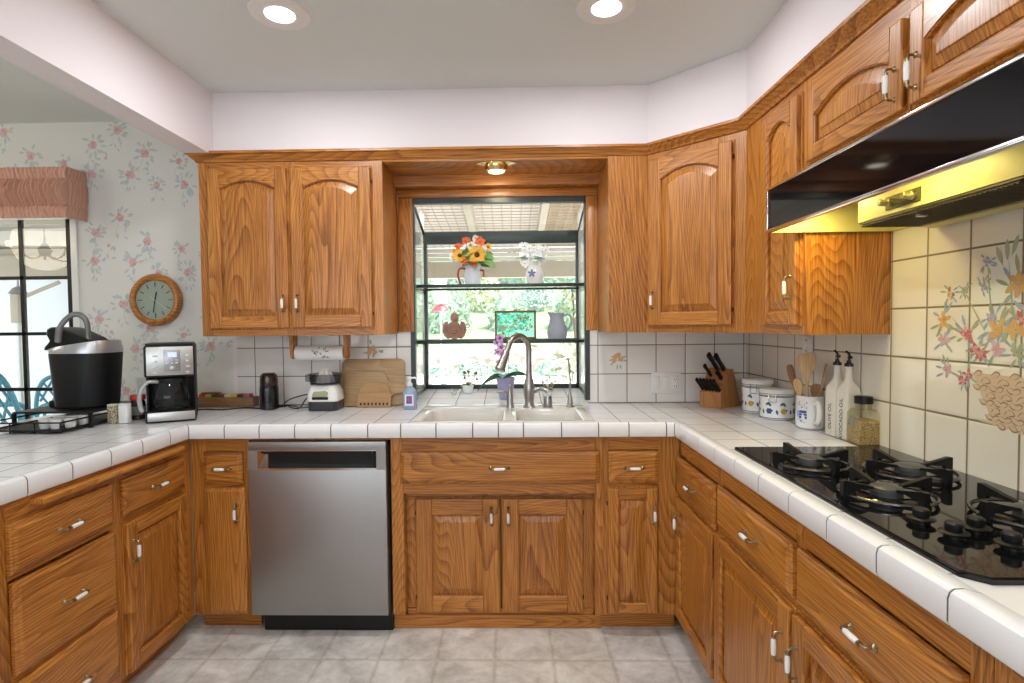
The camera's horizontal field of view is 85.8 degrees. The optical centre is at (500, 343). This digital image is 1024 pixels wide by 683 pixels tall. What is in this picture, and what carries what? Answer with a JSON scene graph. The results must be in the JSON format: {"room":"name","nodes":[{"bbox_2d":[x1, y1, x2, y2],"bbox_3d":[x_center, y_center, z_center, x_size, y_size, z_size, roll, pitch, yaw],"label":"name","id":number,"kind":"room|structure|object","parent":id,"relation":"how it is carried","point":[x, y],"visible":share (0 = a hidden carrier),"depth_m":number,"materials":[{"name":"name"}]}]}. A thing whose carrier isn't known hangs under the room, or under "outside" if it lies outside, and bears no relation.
{"room":"kitchen","nodes":[
{"label":"kitchen","id":0,"kind":"room"},
{"bbox_2d":[0,122,679,571],"bbox_3d":[-1.508,0.017,3.018,6.050,2.460,0.121,-1,2,1],"label":"wall","id":1,"kind":"structure","parent":0,"point":[143,206],"depth_m":2.95,"materials":[{"name":"white paper"}]},
{"bbox_2d":[0,219,80,418],"bbox_3d":[-3.046,-0.021,3.015,1.575,1.365,0.072,-1,2,1],"label":"window","id":2,"kind":"structure","parent":1,"relation":"in","point":[71,225],"depth_m":2.99,"materials":[{"name":"black plastic"}]},
{"bbox_2d":[0,166,87,221],"bbox_3d":[-3.072,-0.769,2.881,1.743,0.260,0.166,-1,2,1],"label":"window valance","id":3,"kind":"object","parent":1,"relation":"attached to","point":[26,193],"visible":1,"depth_m":2.83,"materials":[{"name":"pink fabric"}]},
{"bbox_2d":[0,122,232,404],"bbox_3d":[-2.899,-0.345,2.976,2.932,1.708,0.001,-1,2,1],"label":"print","id":4,"kind":"object","parent":1,"relation":"attached to","point":[143,206],"depth_m":2.95,"materials":[{"name":"pink"}]},
{"bbox_2d":[129,274,182,325],"bbox_3d":[-1.834,-0.230,2.932,0.276,0.276,0.048,-1,2,1],"label":"wall clock","id":5,"kind":"object","parent":1,"relation":"attached to","point":[154,299],"visible":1,"depth_m":2.93,"materials":[{"name":"brown wood"}]},
{"bbox_2d":[198,160,398,335],"bbox_3d":[-0.982,-0.454,2.736,0.872,0.827,0.370,-1,2,1],"label":"upper cabinet","id":6,"kind":"object","parent":1,"relation":"attached to","point":[305,248],"visible":0.99,"depth_m":2.58,"materials":[{"name":"brown wood"}]},
{"bbox_2d":[289,335,350,358],"bbox_3d":[-0.913,0.018,2.796,0.292,0.122,0.070,-1,2,1],"label":"paper towel holder","id":7,"kind":"object","parent":6,"relation":"attached to","point":[293,340],"visible":0.62,"depth_m":2.77,"materials":[{"name":"brown wood"}]},
{"bbox_2d":[294,346,345,359],"bbox_3d":[-0.912,0.049,2.796,0.244,0.073,0.074,-1,2,1],"label":"paper towel roll","id":8,"kind":"object","parent":7,"relation":"on","point":[300,352],"visible":0.84,"depth_m":2.77,"materials":[{"name":"white paper"}]},
{"bbox_2d":[382,156,607,162],"bbox_3d":[-0.026,-0.877,2.571,1.055,0.052,0.019,-1,2,1],"label":"window header","id":9,"kind":"object","parent":6,"relation":"attached to","point":[587,157],"visible":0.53,"depth_m":2.56,"materials":[{"name":"brown wood"}]},
{"bbox_2d":[237,205,745,404],"bbox_3d":[-0.055,-0.209,3.119,2.705,1.115,0.420,-1,2,1],"label":"wall tile","id":10,"kind":"structure","parent":1,"relation":"attached to","point":[622,365],"depth_m":2.92,"materials":[{"name":"white tile"}]},
{"bbox_2d":[651,372,680,392],"bbox_3d":[0.874,0.208,2.899,0.156,0.112,0.010,-1,2,1],"label":"switch plate","id":11,"kind":"object","parent":10,"relation":"attached to","point":[661,382],"visible":1,"depth_m":2.90,"materials":[{"name":"white plastic"}]},
{"bbox_2d":[384,160,606,331],"bbox_3d":[-0.019,-0.465,2.747,1.053,0.812,0.325,-1,2,1],"label":"trim","id":12,"kind":"structure","parent":1,"relation":"attached to","point":[554,178],"depth_m":2.87,"materials":[{"name":"brown wood"}]},
{"bbox_2d":[476,160,515,173],"bbox_3d":[-0.019,-0.835,2.621,0.194,0.040,0.116,-1,2,1],"label":"light","id":13,"kind":"object","parent":1,"relation":"attached to","point":[494,166],"visible":1,"depth_m":2.59,"materials":[{"name":"gold metal"}]},
{"bbox_2d":[411,196,589,403],"bbox_3d":[0.004,-0.217,3.122,0.963,1.110,0.432,-1,2,1],"label":"window","id":14,"kind":"structure","parent":1,"relation":"in","point":[431,393],"depth_m":3.16,"materials":[{"name":"brown metal"}]},
{"bbox_2d":[443,313,465,339],"bbox_3d":[-0.265,-0.099,3.183,0.138,0.157,0.038,-1,2,1],"label":"plaque","id":15,"kind":"object","parent":14,"relation":"on","point":[454,330],"visible":1,"depth_m":3.18,"materials":[{"name":"brown wood"}]},
{"bbox_2d":[461,370,478,392],"bbox_3d":[-0.184,0.222,3.202,0.097,0.130,0.084,-2,2,-36],"label":"potted plant","id":16,"kind":"object","parent":14,"relation":"on","point":[468,386],"visible":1,"depth_m":3.19,"materials":[{"name":"green plant"}]},
{"bbox_2d":[449,235,495,283],"bbox_3d":[-0.160,-0.475,3.143,0.271,0.293,0.170,-1,2,1],"label":"flower arrangement","id":17,"kind":"object","parent":14,"relation":"on","point":[479,256],"visible":1,"depth_m":3.13,"materials":[{"name":"yellow plant"}]},
{"bbox_2d":[416,283,583,290],"bbox_3d":[0.004,-0.305,3.130,0.943,0.048,0.370,-1,2,1],"label":"glass shelf","id":18,"kind":"object","parent":14,"relation":"attached to","point":[513,286],"depth_m":3.01,"materials":[{"name":"clear glass"}]},
{"bbox_2d":[417,338,583,345],"bbox_3d":[0.006,0.003,3.140,0.943,0.048,0.370,-1,2,1],"label":"glass shelf","id":19,"kind":"object","parent":14,"relation":"attached to","point":[426,341],"depth_m":3.01,"materials":[{"name":"clear glass"}]},
{"bbox_2d":[477,333,525,398],"bbox_3d":[0.019,0.124,3.001,0.254,0.363,0.144,-2,2,-34],"label":"potted orchid","id":20,"kind":"object","parent":14,"relation":"on","point":[503,380],"visible":0.79,"depth_m":3.00,"materials":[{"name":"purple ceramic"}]},
{"bbox_2d":[516,242,549,282],"bbox_3d":[0.192,-0.459,3.150,0.176,0.254,0.136,0,2,16],"label":"flower vase","id":21,"kind":"object","parent":14,"relation":"on","point":[534,273],"visible":0.99,"depth_m":3.13,"materials":[{"name":"white ceramic"}]},
{"bbox_2d":[541,376,556,396],"bbox_3d":[0.261,0.240,3.048,0.076,0.120,0.080,-2,3,-39],"label":"succulent","id":22,"kind":"object","parent":14,"relation":"on","point":[550,392],"visible":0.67,"depth_m":3.04,"materials":[{"name":"white plant"}]},
{"bbox_2d":[547,312,572,338],"bbox_3d":[0.333,-0.104,3.178,0.129,0.155,0.116,-2,2,-38],"label":"pitcher","id":23,"kind":"object","parent":14,"relation":"on","point":[557,329],"visible":1,"depth_m":3.14,"materials":[{"name":"grey ceramic"}]},
{"bbox_2d":[184,0,902,162],"bbox_3d":[-0.293,-0.789,-0.098,2.467,0.044,6.000,-1,2,1],"label":"trim","id":24,"kind":"structure","parent":1,"relation":"attached to","point":[869,12],"depth_m":2.52,"materials":[{"name":"brown wood"}]},
{"bbox_2d":[597,130,746,332],"bbox_3d":[0.890,-0.466,2.561,0.775,0.827,0.653,-1,2,1],"label":"upper cabinet","id":25,"kind":"object","parent":1,"relation":"attached to","point":[671,224],"visible":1,"depth_m":2.44,"materials":[{"name":"brown wood"}]},
{"bbox_2d":[0,0,786,123],"bbox_3d":[-1.562,-1.155,-0.083,6.100,0.150,6.400,-1,2,1],"label":"ceiling","id":26,"kind":"structure","parent":0,"point":[346,45],"depth_m":2.16,"materials":[{"name":"white paint"}]},
{"bbox_2d":[0,0,212,152],"bbox_3d":[-1.474,-0.927,-0.337,0.115,0.289,5.880,-1,2,1],"label":"ceiling beam","id":27,"kind":"structure","parent":26,"relation":"attached to","point":[75,46],"depth_m":1.92,"materials":[{"name":"white paint"}]},
{"bbox_2d":[247,0,310,29],"bbox_3d":[-0.773,-1.151,1.931,0.208,0.008,0.208,-1,2,1],"label":"recessed light","id":28,"kind":"object","parent":26,"relation":"in","point":[278,14],"visible":1,"depth_m":1.92,"materials":[{"name":"white plastic"}]},
{"bbox_2d":[576,0,636,23],"bbox_3d":[0.368,-1.162,1.911,0.208,0.008,0.208,-1,2,1],"label":"recessed light","id":29,"kind":"object","parent":26,"relation":"in","point":[590,11],"visible":1,"depth_m":1.92,"materials":[{"name":"white plastic"}]},
{"bbox_2d":[128,572,713,682],"bbox_3d":[-1.540,1.403,-0.070,6.100,0.100,6.250,-1,2,1],"label":"floor","id":30,"kind":"structure","parent":0,"point":[200,653],"depth_m":2.23,"materials":[{"name":"tile"}]},
{"bbox_2d":[0,466,119,682],"bbox_3d":[-1.620,0.859,1.712,0.650,0.865,0.445,-1,2,1],"label":"base cabinet","id":31,"kind":"object","parent":30,"relation":"on","point":[59,599],"visible":0.98,"depth_m":1.66,"materials":[{"name":"brown wood"}]},
{"bbox_2d":[30,446,184,503],"bbox_3d":[-1.504,0.446,1.930,0.398,0.018,0.685,-1,2,1],"label":"breadboard","id":32,"kind":"object","parent":31,"relation":"in","point":[50,496],"visible":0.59,"depth_m":1.82,"materials":[{"name":"brown wood"}]},
{"bbox_2d":[113,439,194,682],"bbox_3d":[-1.610,0.844,2.161,0.650,0.865,0.452,-1,2,1],"label":"base cabinet","id":33,"kind":"object","parent":30,"relation":"on","point":[152,501],"visible":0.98,"depth_m":2.09,"materials":[{"name":"brown wood"}]},
{"bbox_2d":[191,439,262,624],"bbox_3d":[-1.194,0.823,2.644,0.256,0.865,0.630,-1,2,1],"label":"base cabinet","id":34,"kind":"object","parent":30,"relation":"on","point":[219,467],"visible":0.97,"depth_m":2.37,"materials":[{"name":"brown wood"}]},
{"bbox_2d":[248,438,393,629],"bbox_3d":[-0.763,0.818,2.641,0.611,0.862,0.597,-1,2,1],"label":"dishwasher","id":35,"kind":"object","parent":30,"relation":"on","point":[321,510],"depth_m":2.35,"materials":[{"name":"silver metal"}]},
{"bbox_2d":[391,436,602,627],"bbox_3d":[-0.013,0.813,2.618,0.908,0.865,0.630,-1,2,1],"label":"base cabinet","id":36,"kind":"object","parent":30,"relation":"on","point":[479,525],"visible":1,"depth_m":2.39,"materials":[{"name":"brown wood"}]},
{"bbox_2d":[601,436,678,625],"bbox_3d":[0.603,0.807,2.604,0.324,0.865,0.630,-1,2,1],"label":"base cabinet","id":37,"kind":"object","parent":30,"relation":"on","point":[639,474],"visible":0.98,"depth_m":2.33,"materials":[{"name":"brown wood"}]},
{"bbox_2d":[673,440,719,678],"bbox_3d":[0.979,0.821,2.103,0.550,0.865,0.452,-1,2,1],"label":"base cabinet","id":38,"kind":"object","parent":30,"relation":"on","point":[695,525],"visible":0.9,"depth_m":2.06,"materials":[{"name":"brown wood"}]},
{"bbox_2d":[714,468,994,682],"bbox_3d":[0.963,0.847,1.346,0.550,0.865,1.060,-1,2,1],"label":"base cabinet","id":39,"kind":"object","parent":30,"relation":"on","point":[790,606],"visible":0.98,"depth_m":1.30,"materials":[{"name":"brown wood"}]},
{"bbox_2d":[995,658,1023,682],"bbox_3d":[0.945,0.875,0.514,0.550,0.865,0.600,-1,2,1],"label":"base cabinet","id":40,"kind":"object","parent":30,"relation":"on","point":[1003,673],"visible":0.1,"depth_m":0.79,"materials":[{"name":"brown wood"}]},
{"bbox_3d":[-1.638,0.888,0.864,0.650,0.865,1.248,-1,2,1],"label":"base cabinet","id":41,"kind":"object","parent":30,"relation":"on","visible":0},
{"bbox_2d":[0,402,1023,676],"bbox_3d":[-0.521,0.450,-0.101,3.496,0.060,6.100,-1,2,1],"label":"countertop","id":42,"kind":"structure","parent":41,"relation":"on","point":[991,617],"depth_m":1.96,"materials":[{"name":"tile"}]},
{"bbox_2d":[0,401,130,433],"bbox_3d":[-1.894,0.320,2.426,0.342,0.068,0.484,-1,2,1],"label":"rack","id":43,"kind":"object","parent":42,"relation":"on","point":[93,418],"visible":0.7,"depth_m":2.33,"materials":[{"name":"black plastic"}]},
{"bbox_2d":[0,412,106,433],"bbox_3d":[-1.894,0.329,2.411,0.317,0.044,0.453,-1,2,1],"label":"wire tray","id":44,"kind":"object","parent":43,"relation":"on","point":[93,418],"depth_m":2.31,"materials":[{"name":"black metal"}]},
{"bbox_2d":[63,417,76,427],"bbox_3d":[-1.767,0.325,2.264,0.047,0.042,0.047,-1,2,1],"label":"pod","id":45,"kind":"object","parent":43,"relation":"in","point":[72,423],"visible":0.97,"depth_m":2.25,"materials":[{"name":"white plastic"}]},
{"bbox_2d":[44,312,123,408],"bbox_3d":[-1.878,0.070,2.498,0.276,0.425,0.238,-1,2,1],"label":"ice bucket","id":46,"kind":"object","parent":43,"relation":"on","point":[85,366],"visible":1,"depth_m":2.41,"materials":[{"name":"black plastic"}]},
{"bbox_2d":[107,404,118,423],"bbox_3d":[-1.704,0.310,2.428,0.041,0.085,0.029,-1,2,1],"label":"tin","id":47,"kind":"object","parent":42,"relation":"on","point":[112,409],"visible":1,"depth_m":2.41,"materials":[{"name":"beige"}]},
{"bbox_2d":[118,403,131,422],"bbox_3d":[-1.657,0.309,2.432,0.044,0.086,0.029,-1,2,1],"label":"tin","id":48,"kind":"object","parent":42,"relation":"on","point":[124,409],"visible":1,"depth_m":2.42,"materials":[{"name":"white metal"}]},
{"bbox_2d":[130,394,145,419],"bbox_3d":[-1.671,0.292,2.541,0.063,0.112,0.063,-1,2,1],"label":"jar","id":49,"kind":"object","parent":42,"relation":"on","point":[136,414],"visible":0.64,"depth_m":2.52,"materials":[{"name":"black"}]},
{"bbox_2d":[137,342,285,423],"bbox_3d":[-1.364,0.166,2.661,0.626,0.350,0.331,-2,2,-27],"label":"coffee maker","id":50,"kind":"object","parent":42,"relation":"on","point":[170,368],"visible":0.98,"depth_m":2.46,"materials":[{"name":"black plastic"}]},
{"bbox_2d":[198,396,258,406],"bbox_3d":[-1.448,0.308,2.922,0.310,0.050,0.069,-1,2,1],"label":"box","id":51,"kind":"object","parent":42,"relation":"on","point":[253,401],"visible":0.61,"depth_m":2.89,"materials":[{"name":"brown wood"}]},
{"bbox_2d":[259,372,307,409],"bbox_3d":[-1.099,0.240,2.821,0.254,0.186,0.098,-1,2,-6],"label":"coffee grinder","id":52,"kind":"object","parent":42,"relation":"on","point":[268,389],"visible":0.93,"depth_m":2.77,"materials":[{"name":"black"}]},
{"bbox_2d":[284,368,343,410],"bbox_3d":[-0.961,0.229,2.784,0.324,0.208,0.164,-1,2,1],"label":"juicer","id":53,"kind":"object","parent":42,"relation":"on","point":[326,395],"visible":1,"depth_m":2.73,"materials":[{"name":"grey plastic"}]},
{"bbox_2d":[341,359,404,404],"bbox_3d":[-0.671,0.205,2.909,0.335,0.243,0.060,-1,2,1],"label":"cutting board","id":54,"kind":"object","parent":42,"relation":"on","point":[394,369],"visible":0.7,"depth_m":2.91,"materials":[{"name":"brown wood"}]},
{"bbox_2d":[358,383,390,406],"bbox_3d":[-0.649,0.266,2.849,0.170,0.125,0.037,-1,2,1],"label":"board","id":55,"kind":"object","parent":42,"relation":"on","point":[370,394],"visible":1,"depth_m":2.84,"materials":[{"name":"brown wood"}]},
{"bbox_2d":[344,371,405,405],"bbox_3d":[-0.652,0.238,2.879,0.327,0.179,0.046,-1,2,1],"label":"cutting board","id":56,"kind":"object","parent":42,"relation":"on","point":[353,381],"visible":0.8,"depth_m":2.88,"materials":[{"name":"brown wood"}]},
{"bbox_2d":[403,376,416,409],"bbox_3d":[-0.449,0.248,2.752,0.073,0.163,0.045,-1,2,1],"label":"soap bottle","id":57,"kind":"object","parent":42,"relation":"on","point":[409,393],"visible":1,"depth_m":2.74,"materials":[{"name":"blue plastic"}]},
{"bbox_2d":[409,405,595,422],"bbox_3d":[0.015,0.416,2.574,0.797,0.184,0.481,-1,2,1],"label":"sink","id":58,"kind":"object","parent":42,"relation":"in","point":[474,413],"visible":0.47,"depth_m":2.69,"materials":[{"name":"white ceramic"}]},
{"bbox_2d":[496,384,513,407],"bbox_3d":[0.025,0.262,2.733,0.091,0.114,0.044,-1,2,1],"label":"soap dispenser","id":59,"kind":"object","parent":58,"relation":"on","point":[509,394],"visible":1,"depth_m":2.72,"materials":[{"name":"silver metal"}]},
{"bbox_2d":[543,395,552,407],"bbox_3d":[0.235,0.288,2.729,0.048,0.059,0.048,-1,2,1],"label":"air gap","id":60,"kind":"object","parent":58,"relation":"on","point":[547,399],"visible":1,"depth_m":2.71,"materials":[{"name":"silver metal"}]},
{"bbox_2d":[495,333,549,407],"bbox_3d":[0.095,0.135,2.674,0.294,0.371,0.108,-2,2,-28],"label":"kitchen faucet","id":61,"kind":"object","parent":42,"relation":"on","point":[529,389],"visible":1,"depth_m":2.71,"materials":[{"name":"silver metal"}]},
{"bbox_2d":[566,358,573,407],"bbox_3d":[0.344,0.194,2.715,0.042,0.246,0.059,-1,2,1],"label":"water tap","id":62,"kind":"object","parent":42,"relation":"on","point":[569,400],"visible":1,"depth_m":2.72,"materials":[{"name":"silver metal"}]},
{"bbox_2d":[700,368,740,408],"bbox_3d":[1.106,0.220,2.768,0.178,0.188,0.116,-2,2,-37],"label":"knife block","id":63,"kind":"object","parent":42,"relation":"on","point":[728,397],"visible":0.83,"depth_m":2.72,"materials":[{"name":"brown wood"}]},
{"bbox_2d":[741,377,774,413],"bbox_3d":[1.205,0.240,2.576,0.144,0.158,0.144,-1,2,1],"label":"lidded canister","id":64,"kind":"object","parent":42,"relation":"on","point":[750,386],"visible":0.76,"depth_m":2.53,"materials":[{"name":"white ceramic"}]},
{"bbox_2d":[758,386,794,419],"bbox_3d":[1.208,0.259,2.407,0.148,0.132,0.148,-1,2,1],"label":"lidded canister","id":65,"kind":"object","parent":42,"relation":"on","point":[775,403],"visible":0.94,"depth_m":2.35,"materials":[{"name":"white ceramic"}]},
{"bbox_2d":[795,394,824,429],"bbox_3d":[1.213,0.270,2.160,0.105,0.128,0.139,1,2,38],"label":"utensil crock","id":66,"kind":"object","parent":42,"relation":"on","point":[809,411],"visible":0.94,"depth_m":2.13,"materials":[{"name":"white ceramic"}]},
{"bbox_2d":[787,365,796,396],"bbox_3d":[1.177,0.203,2.203,0.041,0.237,0.073,-2,3,-39],"label":"wooden spoon","id":67,"kind":"object","parent":66,"relation":"in","point":[790,370],"visible":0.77,"depth_m":2.20,"materials":[{"name":"brown wood"}]},
{"bbox_2d":[793,378,803,395],"bbox_3d":[1.182,0.230,2.175,0.048,0.185,0.031,1,2,33],"label":"wooden spoon","id":68,"kind":"object","parent":66,"relation":"in","point":[797,383],"visible":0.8,"depth_m":2.17,"materials":[{"name":"brown wood"}]},
{"bbox_2d":[796,351,816,396],"bbox_3d":[1.201,0.177,2.162,0.070,0.290,0.022,1,2,36],"label":"wooden turner","id":69,"kind":"object","parent":66,"relation":"in","point":[806,362],"visible":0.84,"depth_m":2.15,"materials":[{"name":"brown wood"}]},
{"bbox_2d":[810,384,822,396],"bbox_3d":[1.251,0.241,2.184,0.024,0.160,0.043,-2,3,-45],"label":"wooden spoon","id":70,"kind":"object","parent":66,"relation":"in","point":[815,388],"visible":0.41,"depth_m":2.18,"materials":[{"name":"brown wood"}]},
{"bbox_2d":[825,350,842,436],"bbox_3d":[1.236,0.180,2.023,0.057,0.315,0.056,-1,2,-7],"label":"oil bottle","id":71,"kind":"object","parent":42,"relation":"on","point":[831,388],"visible":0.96,"depth_m":2.01,"materials":[{"name":"beige ceramic"}]},
{"bbox_2d":[836,350,860,439],"bbox_3d":[1.238,0.184,1.958,0.057,0.317,0.056,-1,2,-7],"label":"oil bottle","id":72,"kind":"object","parent":42,"relation":"on","point":[846,407],"visible":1,"depth_m":1.94,"materials":[{"name":"beige ceramic"}]},
{"bbox_2d":[847,395,879,444],"bbox_3d":[1.236,0.261,1.876,0.076,0.164,0.074,-1,2,1],"label":"glass jar","id":73,"kind":"object","parent":42,"relation":"on","point":[861,431],"visible":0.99,"depth_m":1.85,"materials":[{"name":"clear glass"}]},
{"bbox_2d":[735,442,1023,584],"bbox_3d":[0.999,0.338,1.336,0.484,0.056,0.939,-1,2,1],"label":"gas cooktop","id":74,"kind":"object","parent":42,"relation":"in","point":[971,527],"visible":1,"depth_m":1.22,"materials":[{"name":"black glass"}]},
{"bbox_2d":[462,384,473,392],"bbox_3d":[-0.188,0.265,3.208,0.070,0.044,0.070,-1,2,1],"label":"pot","id":75,"kind":"object","parent":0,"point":[467,388],"depth_m":3.18,"materials":[{"name":"white ceramic"}]},
{"bbox_2d":[428,256,574,349],"bbox_3d":[0.569,-2.550,26.544,50.000,6.060,20.600,-1,2,1],"label":"bank","id":76,"kind":"object","parent":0,"point":[479,330],"visible":0.11,"depth_m":19.55,"materials":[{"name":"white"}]},
{"bbox_2d":[428,282,472,333],"bbox_3d":[-1.951,-0.766,20.192,1.979,2.989,2.194,-1,2,-1],"label":"shrub","id":77,"kind":"object","parent":76,"relation":"on","point":[455,303],"visible":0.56,"depth_m":19.64,"materials":[{"name":"green plant"}]},
{"bbox_2d":[463,278,503,311],"bbox_3d":[-0.745,-1.854,24.639,1.932,3.134,2.378,-1,2,-7],"label":"shrub","id":78,"kind":"object","parent":76,"relation":"on","point":[480,300],"visible":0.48,"depth_m":23.91,"materials":[{"name":"green plant"}]},
{"bbox_2d":[483,290,531,332],"bbox_3d":[0.288,-0.696,20.378,1.816,2.560,2.014,0,2,11],"label":"shrub","id":79,"kind":"object","parent":76,"relation":"on","point":[507,302],"visible":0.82,"depth_m":19.90,"materials":[{"name":"green plant"}]},
{"bbox_2d":[495,256,525,283],"bbox_3d":[0.543,-3.389,28.748,1.833,2.974,2.277,0,2,8],"label":"shrub","id":80,"kind":"object","parent":76,"relation":"on","point":[500,280],"visible":0.16,"depth_m":28.12,"materials":[{"name":"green plant"}]},
{"bbox_2d":[516,281,557,310],"bbox_3d":[1.551,-1.746,24.392,1.755,2.525,2.180,1,3,42],"label":"shrub","id":81,"kind":"object","parent":76,"relation":"on","point":[533,299],"visible":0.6,"depth_m":23.81,"materials":[{"name":"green plant"}]},
{"bbox_2d":[542,260,572,282],"bbox_3d":[2.873,-3.338,28.370,1.795,2.743,1.990,-1,2,-23],"label":"shrub","id":82,"kind":"object","parent":76,"relation":"on","point":[547,280],"visible":0.15,"depth_m":27.82,"materials":[{"name":"green plant"}]},
{"bbox_2d":[548,289,575,330],"bbox_3d":[2.653,-0.744,20.406,1.823,2.666,2.021,1,2,32],"label":"shrub","id":83,"kind":"object","parent":76,"relation":"on","point":[559,304],"visible":0.25,"depth_m":19.89,"materials":[{"name":"green plant"}]},
{"bbox_2d":[429,373,575,383],"bbox_3d":[0.740,0.429,33.014,80.000,0.340,59.870,-1,2,1],"label":"ground","id":84,"kind":"structure","parent":0,"point":[456,378],"depth_m":13.97,"materials":[{"name":"white concrete"}]},
{"bbox_2d":[7,280,60,409],"bbox_3d":[-5.075,0.262,6.048,0.558,1.950,0.180,-1,2,1],"label":"post","id":85,"kind":"object","parent":84,"relation":"on","point":[15,301],"visible":0.7,"depth_m":6.01,"materials":[{"name":"white wood"}]},
{"bbox_2d":[0,279,68,422],"bbox_3d":[-6.651,0.073,6.752,5.400,2.310,0.150,-1,2,1],"label":"wall","id":86,"kind":"structure","parent":84,"relation":"on","point":[47,308],"depth_m":6.65,"materials":[{"name":"white paint"}]},
{"bbox_2d":[0,219,66,276],"bbox_3d":[-6.222,-1.148,5.174,6.350,0.870,3.700,-1,2,1],"label":"roof","id":87,"kind":"structure","parent":86,"relation":"on","point":[44,240],"depth_m":6.46,"materials":[{"name":"beige"}]},
{"bbox_2d":[34,375,53,416],"bbox_3d":[-4.055,0.759,5.348,0.666,0.990,0.677,-1,2,-24],"label":"patio chair","id":88,"kind":"object","parent":84,"relation":"on","point":[38,394],"visible":0.11,"depth_m":4.99,"materials":[{"name":"teal plastic"}]},
{"bbox_2d":[432,279,449,378],"bbox_3d":[-1.286,-0.202,11.954,0.400,2.400,0.400,-1,2,1],"label":"bird feeder","id":89,"kind":"object","parent":84,"relation":"on","point":[440,297],"visible":0.9,"depth_m":11.80,"materials":[{"name":"white ceramic"}]},
{"bbox_2d":[429,362,455,376],"bbox_3d":[-1.637,0.762,15.080,0.832,0.549,0.997,0,2,17],"label":"plant","id":90,"kind":"object","parent":84,"relation":"on","point":[433,369],"visible":0.59,"depth_m":14.81,"materials":[{"name":"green plant"}]},
{"bbox_2d":[429,344,467,383],"bbox_3d":[-1.297,0.539,11.601,1.158,0.996,0.580,-1,2,-19],"label":"deck chair","id":91,"kind":"object","parent":84,"relation":"on","point":[436,379],"visible":0.84,"depth_m":11.52,"materials":[{"name":"grey"}]},
{"bbox_2d":[456,361,488,376],"bbox_3d":[-0.784,0.755,15.057,0.997,0.549,0.832,1,2,32],"label":"plant","id":92,"kind":"object","parent":84,"relation":"on","point":[473,367],"visible":0.93,"depth_m":14.84,"materials":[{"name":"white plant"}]},
{"bbox_2d":[429,346,575,373],"bbox_3d":[0.362,0.473,16.054,30.000,0.740,0.780,-1,2,1],"label":"wall","id":93,"kind":"structure","parent":84,"relation":"on","point":[485,357],"depth_m":15.82,"materials":[{"name":"paint"}]},
{"bbox_2d":[489,361,520,374],"bbox_3d":[0.106,0.749,14.991,0.997,0.549,0.832,-2,3,-42],"label":"plant","id":94,"kind":"object","parent":84,"relation":"on","point":[512,368],"visible":0.51,"depth_m":14.83,"materials":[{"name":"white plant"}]},
{"bbox_2d":[534,361,564,375],"bbox_3d":[1.347,0.738,14.943,0.832,0.549,0.997,-2,2,-27],"label":"plant","id":95,"kind":"object","parent":84,"relation":"on","point":[545,368],"visible":0.77,"depth_m":14.78,"materials":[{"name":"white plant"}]},
{"bbox_2d":[531,281,575,382],"bbox_3d":[0.717,0.290,5.507,0.837,1.821,0.610,1,3,39],"label":"shrub","id":96,"kind":"object","parent":84,"relation":"on","point":[572,293],"visible":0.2,"depth_m":5.49,"materials":[{"name":"green plant"}]},
{"bbox_2d":[212,0,864,150],"bbox_3d":[-0.151,-0.945,-0.207,2.745,0.289,6.200,-1,2,1],"label":"soffit","id":97,"kind":"structure","parent":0,"point":[719,90],"depth_m":2.56,"materials":[{"name":"white paint"}]},
{"bbox_3d":[-4.794,1.229,4.324,3.200,0.130,1.000,-1,2,1],"label":"terrace","id":98,"kind":"object","parent":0,"visible":0},
{"bbox_2d":[0,374,39,422],"bbox_3d":[-3.707,0.663,4.262,0.666,0.990,0.677,0,2,9],"label":"patio chair","id":99,"kind":"object","parent":98,"relation":"on","point":[11,399],"visible":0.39,"depth_m":3.95,"materials":[{"name":"teal plastic"}]},
{"bbox_3d":[1.308,0.111,-0.143,0.150,2.432,6.320,-1,2,1],"label":"wall","id":100,"kind":"structure","parent":0,"visible":0},
{"bbox_2d":[746,80,891,334],"bbox_3d":[1.103,-0.449,2.002,0.325,0.827,0.452,-1,2,1],"label":"upper cabinet","id":101,"kind":"object","parent":100,"relation":"attached to","point":[803,283],"visible":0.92,"depth_m":1.80,"materials":[{"name":"brown wood"}]},
{"bbox_2d":[746,208,1023,491],"bbox_3d":[1.225,-0.020,-0.205,0.011,0.900,6.200,-1,2,1],"label":"wall tile","id":102,"kind":"structure","parent":100,"relation":"attached to","point":[947,377],"depth_m":1.55,"materials":[{"name":"beige tile"}]},
{"bbox_2d":[802,335,812,353],"bbox_3d":[1.272,0.010,2.282,0.010,0.116,0.076,-1,2,1],"label":"outlet plate","id":103,"kind":"object","parent":102,"relation":"attached to","point":[807,340],"visible":0.66,"depth_m":2.27,"materials":[{"name":"white plastic"}]},
{"bbox_2d":[805,0,1023,166],"bbox_3d":[1.086,-0.662,1.301,0.325,0.353,0.930,-1,2,1],"label":"upper cabinet","id":104,"kind":"object","parent":100,"relation":"attached to","point":[919,52],"visible":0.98,"depth_m":1.31,"materials":[{"name":"brown wood"}]},
{"bbox_2d":[766,52,1023,232],"bbox_3d":[1.048,-0.400,1.315,0.405,0.164,0.917,-1,2,1],"label":"range hood","id":105,"kind":"object","parent":104,"relation":"attached to","point":[958,156],"visible":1,"depth_m":1.22,"materials":[{"name":"black metal"}]},
{"label":"outside","id":106,"kind":"structure","parent":0,"visible":0},
{"bbox_2d":[416,203,582,278],"bbox_3d":[1.559,-1.224,5.373,9.100,0.820,3.855,-1,2,1],"label":"patio cover","id":107,"kind":"object","parent":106,"point":[548,216],"visible":0.05,"depth_m":6.26,"materials":[{"name":"beige"}]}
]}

